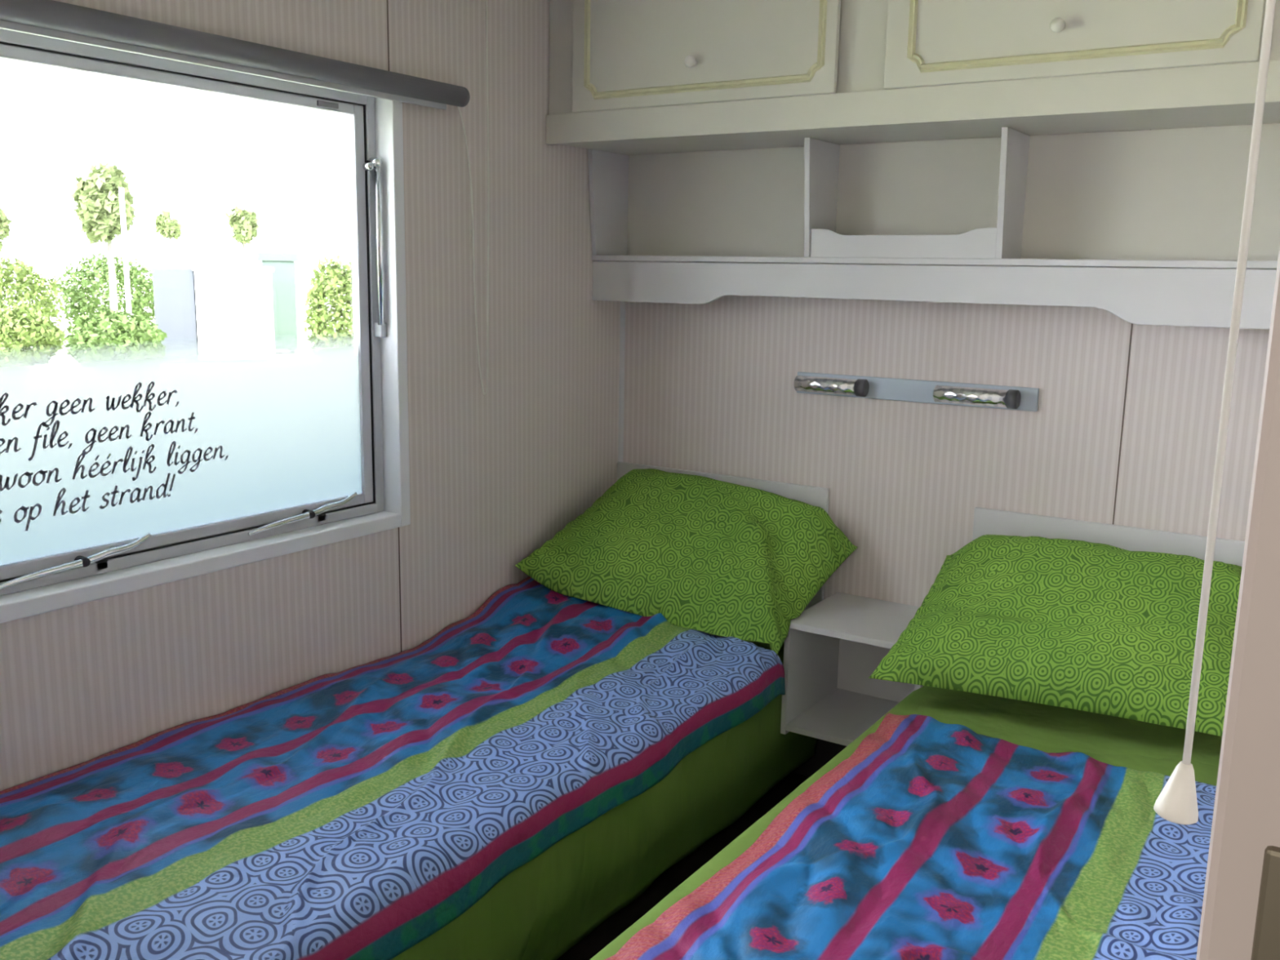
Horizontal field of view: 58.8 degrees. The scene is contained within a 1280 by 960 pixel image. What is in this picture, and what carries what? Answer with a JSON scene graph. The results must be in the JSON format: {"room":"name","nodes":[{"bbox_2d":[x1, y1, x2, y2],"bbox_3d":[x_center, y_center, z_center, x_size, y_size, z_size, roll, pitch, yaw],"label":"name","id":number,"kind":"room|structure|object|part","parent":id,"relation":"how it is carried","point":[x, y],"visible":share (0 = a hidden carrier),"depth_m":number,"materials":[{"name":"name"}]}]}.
{"room":"caravan bedroom","nodes":[
{"label":"caravan bedroom","id":0,"kind":"room"},
{"bbox_2d":[0,0,620,791],"bbox_3d":[-1.350,0.019,1.760,0.050,2.380,4.700,8,12,33],"label":"wall","id":1,"kind":"structure","parent":0,"point":[495,476],"depth_m":2.90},
{"bbox_2d":[0,28,410,623],"bbox_3d":[-1.000,-0.321,2.253,0.093,1.074,1.400,8,12,33],"label":"window","id":2,"kind":"structure","parent":1,"relation":"in","point":[121,473],"depth_m":2.44,"materials":[{"name":"glass"}]},
{"bbox_3d":[-1.094,0.157,2.212,0.016,0.053,0.317,8,12,33],"label":"latch handle","id":3,"kind":"part","parent":2,"relation":"part of","materials":[{"name":"silver metal"}]},
{"bbox_3d":[-1.075,0.169,2.268,0.006,0.019,0.025,8,12,33],"label":"latch plate","id":4,"kind":"part","parent":2,"relation":"part of","materials":[{"name":"black plastic"}]},
{"bbox_3d":[-0.785,0.078,2.673,0.016,0.053,0.317,8,12,33],"label":"latch handle","id":5,"kind":"part","parent":2,"relation":"part of","materials":[{"name":"silver metal"}]},
{"bbox_3d":[-0.766,0.090,2.728,0.006,0.019,0.025,8,12,33],"label":"latch plate","id":6,"kind":"part","parent":2,"relation":"part of","materials":[{"name":"black plastic"}]},
{"bbox_3d":[-0.646,-0.748,2.709,0.024,0.020,0.020,8,12,33],"label":"stay knob","id":7,"kind":"part","parent":2,"relation":"part of","materials":[{"name":"silver metal"}]},
{"bbox_2d":[0,0,488,395],"bbox_3d":[-0.904,-0.675,2.200,0.060,1.167,1.885,8,12,33],"label":"roller blind","id":8,"kind":"object","parent":1,"relation":"attached to","point":[52,19],"visible":1,"depth_m":2.27,"materials":[{"name":"metal"}]},
{"bbox_3d":[-0.421,-0.799,2.921,0.024,1.167,0.137,6,11,25],"label":"blind cord","id":9,"kind":"part","parent":8,"relation":"part of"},
{"bbox_2d":[386,0,401,652],"bbox_3d":[-0.605,-0.188,2.819,0.002,2.330,0.004,8,12,33],"label":"trim","id":10,"kind":"structure","parent":1,"relation":"attached to","point":[387,0],"depth_m":2.88,"materials":[{"name":"grey plastic"}]},
{"bbox_2d":[556,771,809,959],"bbox_3d":[0.068,1.361,1.039,3.500,0.050,4.700,8,12,33],"label":"floor","id":11,"kind":"structure","parent":0,"point":[671,878],"depth_m":2.86,"materials":[{"name":"plastic"}]},
{"bbox_2d":[617,461,829,791],"bbox_3d":[-0.394,0.582,2.623,0.736,0.895,2.273,8,12,33],"label":"bed","id":12,"kind":"object","parent":11,"relation":"on","point":[818,496],"visible":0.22,"depth_m":3.36,"materials":[{"name":"white paint"}]},
{"bbox_2d":[0,576,785,959],"bbox_3d":[-0.447,0.544,2.422,0.843,0.202,1.988,8,12,33],"label":"duvet","id":13,"kind":"object","parent":12,"relation":"on","point":[358,812],"visible":0.93,"depth_m":2.14,"materials":[{"name":"fabric"}]},
{"bbox_2d":[515,468,857,653],"bbox_3d":[0.127,0.214,3.205,0.839,0.407,0.500,8,12,33],"label":"pillow","id":14,"kind":"object","parent":13,"relation":"on","point":[705,554],"visible":0.99,"depth_m":3.15,"materials":[{"name":"green fabric"}]},
{"bbox_2d":[391,633,817,959],"bbox_3d":[-0.394,0.744,2.609,0.784,0.424,2.299,8,12,33],"label":"fitted sheet","id":15,"kind":"object","parent":12,"relation":"on","point":[552,902],"visible":0.09,"depth_m":2.49,"materials":[{"name":"green fabric"}]},
{"bbox_3d":[0.231,0.275,3.524,0.736,0.595,0.015,8,12,33],"label":"headboard","id":16,"kind":"part","parent":12,"relation":"part of","materials":[{"name":"white paint"}]},
{"bbox_3d":[0.389,0.848,3.370,0.050,0.130,0.050,8,12,33],"label":"leg","id":17,"kind":"part","parent":12,"relation":"part of","materials":[{"name":"black"}]},
{"bbox_2d":[972,506,1244,566],"bbox_3d":[0.588,0.716,1.987,0.770,0.895,2.273,8,12,33],"label":"headboard","id":18,"kind":"object","parent":11,"relation":"on","point":[986,521],"visible":0.13,"depth_m":2.86,"materials":[{"name":"white paint"}]},
{"bbox_2d":[590,685,1222,959],"bbox_3d":[0.556,0.873,1.994,0.831,0.424,2.299,8,12,33],"label":"fitted sheet","id":19,"kind":"object","parent":18,"relation":"on","point":[1139,745],"visible":0.09,"depth_m":2.52,"materials":[{"name":"green fabric"}]},
{"bbox_2d":[604,713,1216,959],"bbox_3d":[0.459,0.757,1.695,0.844,0.228,1.740,8,12,33],"label":"duvet","id":20,"kind":"object","parent":19,"relation":"on","point":[934,839],"visible":0.8,"depth_m":1.87,"materials":[{"name":"fabric"}]},
{"bbox_2d":[868,534,1241,736],"bbox_3d":[1.019,0.329,2.633,0.830,0.317,0.470,8,12,33],"label":"pillow","id":21,"kind":"object","parent":19,"relation":"on","point":[1096,628],"visible":0.76,"depth_m":2.58,"materials":[{"name":"green fabric"}]},
{"bbox_2d":[622,123,1277,606],"bbox_3d":[0.859,-0.183,3.072,2.170,2.380,0.050,8,12,33],"label":"wall","id":22,"kind":"structure","parent":0,"point":[709,388],"depth_m":3.08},
{"bbox_2d":[617,301,625,462],"bbox_3d":[-0.062,-0.087,3.669,0.012,1.845,0.012,8,12,33],"label":"trim","id":23,"kind":"structure","parent":22,"relation":"attached to","point":[622,324],"depth_m":3.63,"materials":[{"name":"white paint"}]},
{"bbox_2d":[792,738,846,776],"bbox_3d":[0.804,0.812,3.245,2.120,0.260,0.006,8,12,33],"label":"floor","id":24,"kind":"structure","parent":22,"relation":"attached to","point":[824,751],"depth_m":3.42,"materials":[{"name":"black"}]},
{"bbox_2d":[780,591,923,746],"bbox_3d":[0.637,0.530,3.099,0.382,0.320,0.349,8,12,33],"label":"nightstand","id":25,"kind":"object","parent":22,"relation":"attached to","point":[832,650],"visible":0.55,"depth_m":3.15,"materials":[{"name":"white paint"}]},
{"bbox_3d":[0.486,0.518,3.202,0.016,0.302,0.344,8,12,33],"label":"panel","id":26,"kind":"part","parent":25,"relation":"part of","materials":[{"name":"white paint"}]},
{"bbox_2d":[786,688,899,746],"bbox_3d":[0.636,0.667,3.127,0.350,0.018,0.344,8,12,33],"label":"shelf","id":27,"kind":"object","parent":25,"relation":"attached to","point":[839,716],"depth_m":3.16,"materials":[{"name":"white paint"}]},
{"bbox_3d":[0.732,0.500,3.240,0.350,0.272,0.005,8,12,33],"label":"panel","id":28,"kind":"part","parent":25,"relation":"part of","materials":[{"name":"white paint"}]},
{"bbox_3d":[0.791,0.560,3.004,0.016,0.302,0.344,8,12,33],"label":"panel","id":29,"kind":"part","parent":25,"relation":"part of","materials":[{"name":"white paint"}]},
{"bbox_2d":[546,0,1279,155],"bbox_3d":[0.717,-1.081,2.713,2.114,0.479,0.441,8,12,33],"label":"upper cabinet","id":30,"kind":"object","parent":22,"relation":"attached to","point":[627,77],"visible":1,"depth_m":2.65,"materials":[{"name":"beige paint"}]},
{"bbox_3d":[0.129,-1.054,2.863,0.029,0.029,0.031,8,12,33],"label":"knob","id":31,"kind":"part","parent":30,"relation":"part of","materials":[{"name":"ceramic"}]},
{"bbox_3d":[0.143,-1.143,2.852,0.704,0.319,0.009,8,12,33],"label":"moulding","id":32,"kind":"part","parent":30,"relation":"part of","materials":[{"name":"beige wood"}]},
{"bbox_3d":[0.145,-1.146,2.867,0.772,0.376,0.018,8,12,33],"label":"door","id":33,"kind":"part","parent":30,"relation":"part of","materials":[{"name":"beige paint"}]},
{"bbox_3d":[0.876,-0.952,2.379,0.029,0.029,0.031,8,12,33],"label":"knob","id":34,"kind":"part","parent":30,"relation":"part of","materials":[{"name":"ceramic"}]},
{"bbox_3d":[0.888,-1.044,2.385,0.765,0.376,0.018,8,12,33],"label":"door","id":35,"kind":"part","parent":30,"relation":"part of","materials":[{"name":"beige paint"}]},
{"bbox_3d":[0.891,-1.041,2.368,0.685,0.319,0.009,8,12,33],"label":"moulding","id":36,"kind":"part","parent":30,"relation":"part of","materials":[{"name":"beige wood"}]},
{"bbox_2d":[793,371,1039,411],"bbox_3d":[0.727,-0.241,3.084,0.680,0.060,0.058,8,12,33],"label":"wall lamp","id":37,"kind":"object","parent":22,"relation":"attached to","point":[998,397],"visible":1,"depth_m":3.08,"materials":[{"name":"silver metal"}]},
{"bbox_2d":[587,123,1279,328],"bbox_3d":[0.777,-0.645,2.897,2.114,0.451,0.197,8,12,33],"label":"wall shelf","id":38,"kind":"object","parent":22,"relation":"attached to","point":[1133,204],"visible":1,"depth_m":2.89,"materials":[{"name":"white paint"}]},
{"bbox_3d":[0.665,-0.606,2.903,0.495,0.074,0.010,8,12,33],"label":"gallery rail","id":39,"kind":"part","parent":38,"relation":"part of","materials":[{"name":"white paint"}]},
{"bbox_3d":[0.838,-0.730,2.959,2.098,0.305,0.004,8,12,33],"label":"panel","id":40,"kind":"part","parent":38,"relation":"part of","materials":[{"name":"beige paint"}]},
{"bbox_2d":[1112,323,1133,524],"bbox_3d":[1.194,0.071,2.859,0.004,1.870,0.002,8,12,33],"label":"trim","id":41,"kind":"structure","parent":22,"relation":"attached to","point":[1131,335],"depth_m":2.82,"materials":[{"name":"beige plastic"}]},
{"bbox_3d":[0.110,-0.979,0.610,3.500,0.050,4.700,8,12,33],"label":"ceiling","id":42,"kind":"structure","parent":0,"visible":0},
{"bbox_2d":[1153,0,1275,824],"bbox_3d":[0.283,-0.368,0.477,0.060,1.097,0.060,8,12,33],"label":"pull cord","id":43,"kind":"object","parent":42,"relation":"hanging from","point":[1177,802],"visible":1,"depth_m":0.54,"materials":[{"name":"fabric"}]},
{"bbox_3d":[-0.109,0.242,0.528,3.400,2.330,0.040,8,12,33],"label":"wall","id":44,"kind":"structure","parent":0,"visible":0},
{"bbox_2d":[1195,244,1279,959],"bbox_3d":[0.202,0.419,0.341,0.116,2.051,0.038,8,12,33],"label":"door","id":45,"kind":"structure","parent":44,"relation":"in","point":[1240,917],"depth_m":0.29,"materials":[{"name":"paint"}]},
{"bbox_3d":[0.171,0.173,0.301,0.026,0.157,0.004,8,12,33],"label":"strike plate","id":46,"kind":"part","parent":45,"relation":"part of","materials":[{"name":"metal"}]},
{"label":"outside","id":47,"kind":"structure","parent":0,"visible":0},
{"bbox_2d":[1,280,351,355],"bbox_3d":[-50.251,-5.398,36.442,119.700,0.100,180.000,8,12,33],"label":"ground","id":48,"kind":"structure","parent":47,"point":[300,288],"depth_m":50.90,"materials":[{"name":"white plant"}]},
{"bbox_2d":[0,208,14,305],"bbox_3d":[-29.102,-10.230,51.373,1.323,4.759,1.566,8,12,33],"label":"tree","id":49,"kind":"object","parent":48,"relation":"on","point":[5,229],"visible":0.98,"depth_m":51.28,"materials":[{"name":"green plant"}]},
{"bbox_3d":[-29.082,-11.369,51.163,1.323,2.441,1.566,8,12,33],"label":"crown","id":50,"kind":"part","parent":49,"relation":"part of","materials":[{"name":"green plant"}]},
{"bbox_2d":[0,342,26,358],"bbox_3d":[-9.950,-1.763,17.907,0.702,0.908,0.655,-4,12,-26],"label":"bush","id":51,"kind":"object","parent":48,"relation":"on","point":[5,348],"visible":0.3,"depth_m":17.80,"materials":[{"name":"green plant"}]},
{"bbox_2d":[0,255,65,328],"bbox_3d":[-15.981,-4.489,28.517,2.767,2.268,2.717,4,11,18],"label":"bush","id":52,"kind":"object","parent":48,"relation":"on","point":[24,278],"visible":0.62,"depth_m":28.28,"materials":[{"name":"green plant"}]},
{"bbox_2d":[0,304,66,356],"bbox_3d":[-12.636,-2.921,23.097,1.803,1.278,1.725,8,12,33],"label":"bush","id":53,"kind":"object","parent":48,"relation":"on","point":[22,326],"visible":0.8,"depth_m":22.80,"materials":[{"name":"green plant"}]},
{"bbox_2d":[68,161,137,333],"bbox_3d":[-12.510,-5.216,26.680,1.553,4.394,1.348,8,12,33],"label":"tree","id":54,"kind":"object","parent":48,"relation":"on","point":[96,197],"visible":0.94,"depth_m":26.23,"materials":[{"name":"green plant"}]},
{"bbox_3d":[-12.489,-6.439,26.456,1.553,1.908,1.348,8,12,33],"label":"crown","id":55,"kind":"part","parent":54,"relation":"part of","materials":[{"name":"green plant"}]},
{"bbox_2d":[53,248,155,324],"bbox_3d":[-14.992,-5.277,32.302,3.454,2.502,2.843,8,12,33],"label":"bush","id":56,"kind":"object","parent":48,"relation":"on","point":[143,296],"visible":0.66,"depth_m":31.61,"materials":[{"name":"green plant"}]},
{"bbox_2d":[62,309,167,354],"bbox_3d":[-10.129,-2.661,21.914,2.633,1.268,1.567,8,12,33],"label":"bush","id":57,"kind":"object","parent":48,"relation":"on","point":[97,333],"visible":0.67,"depth_m":21.38,"materials":[{"name":"green plant"}]},
{"bbox_2d":[118,187,131,316],"bbox_3d":[-11.376,-4.571,25.174,0.095,3.703,0.100,8,12,33],"label":"pole","id":58,"kind":"object","parent":48,"relation":"on","point":[122,200],"visible":0.66,"depth_m":25.05,"materials":[{"name":"white"}]},
{"bbox_2d":[155,208,182,267],"bbox_3d":[-23.346,-11.026,56.379,1.310,4.719,1.354,8,12,33],"label":"tree","id":59,"kind":"object","parent":48,"relation":"on","point":[166,227],"visible":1,"depth_m":55.90,"materials":[{"name":"green plant"}]},
{"bbox_3d":[-23.318,-12.594,56.091,1.310,1.531,1.354,8,12,33],"label":"crown","id":60,"kind":"part","parent":59,"relation":"part of","materials":[{"name":"green plant"}]},
{"bbox_2d":[151,265,274,349],"bbox_3d":[-9.259,-3.635,24.846,2.419,2.054,1.600,-3,11,-19],"label":"building","id":61,"kind":"structure","parent":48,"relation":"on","point":[197,306],"depth_m":24.13,"materials":[{"name":"white"}]},
{"bbox_3d":[-10.023,-3.580,24.582,0.800,1.974,1.300,-3,11,-19],"label":"panel","id":62,"kind":"part","parent":61,"relation":"part of","materials":[{"name":"white"}]},
{"bbox_3d":[-8.879,-4.612,24.796,1.649,0.100,1.600,-3,11,-19],"label":"container lid","id":63,"kind":"part","parent":61,"relation":"part of","materials":[{"name":"white"}]},
{"bbox_2d":[224,204,259,266],"bbox_3d":[-18.665,-10.534,53.690,1.479,4.888,1.734,1,10,2],"label":"tree","id":64,"kind":"object","parent":48,"relation":"on","point":[244,224],"visible":0.99,"depth_m":52.99,"materials":[{"name":"green plant"}]},
{"bbox_3d":[-18.582,-12.009,53.420,1.613,1.887,1.723,8,12,33],"label":"crown","id":65,"kind":"part","parent":64,"relation":"part of","materials":[{"name":"green plant"}]},
{"bbox_2d":[257,252,297,343],"bbox_3d":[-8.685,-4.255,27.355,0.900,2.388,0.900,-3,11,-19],"label":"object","id":66,"kind":"object","parent":48,"relation":"on","point":[283,277],"visible":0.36,"depth_m":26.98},
{"bbox_3d":[-8.665,-5.331,27.157,0.900,0.200,0.900,-3,11,-19],"label":"lid","id":67,"kind":"part","parent":66,"relation":"part of","materials":[{"name":"white"}]},
{"bbox_2d":[302,251,354,342],"bbox_3d":[-6.145,-3.479,23.444,1.665,2.436,1.722,5,11,19],"label":"bush","id":68,"kind":"object","parent":48,"relation":"on","point":[320,323],"visible":0.48,"depth_m":22.95,"materials":[{"name":"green plant"}]}
]}

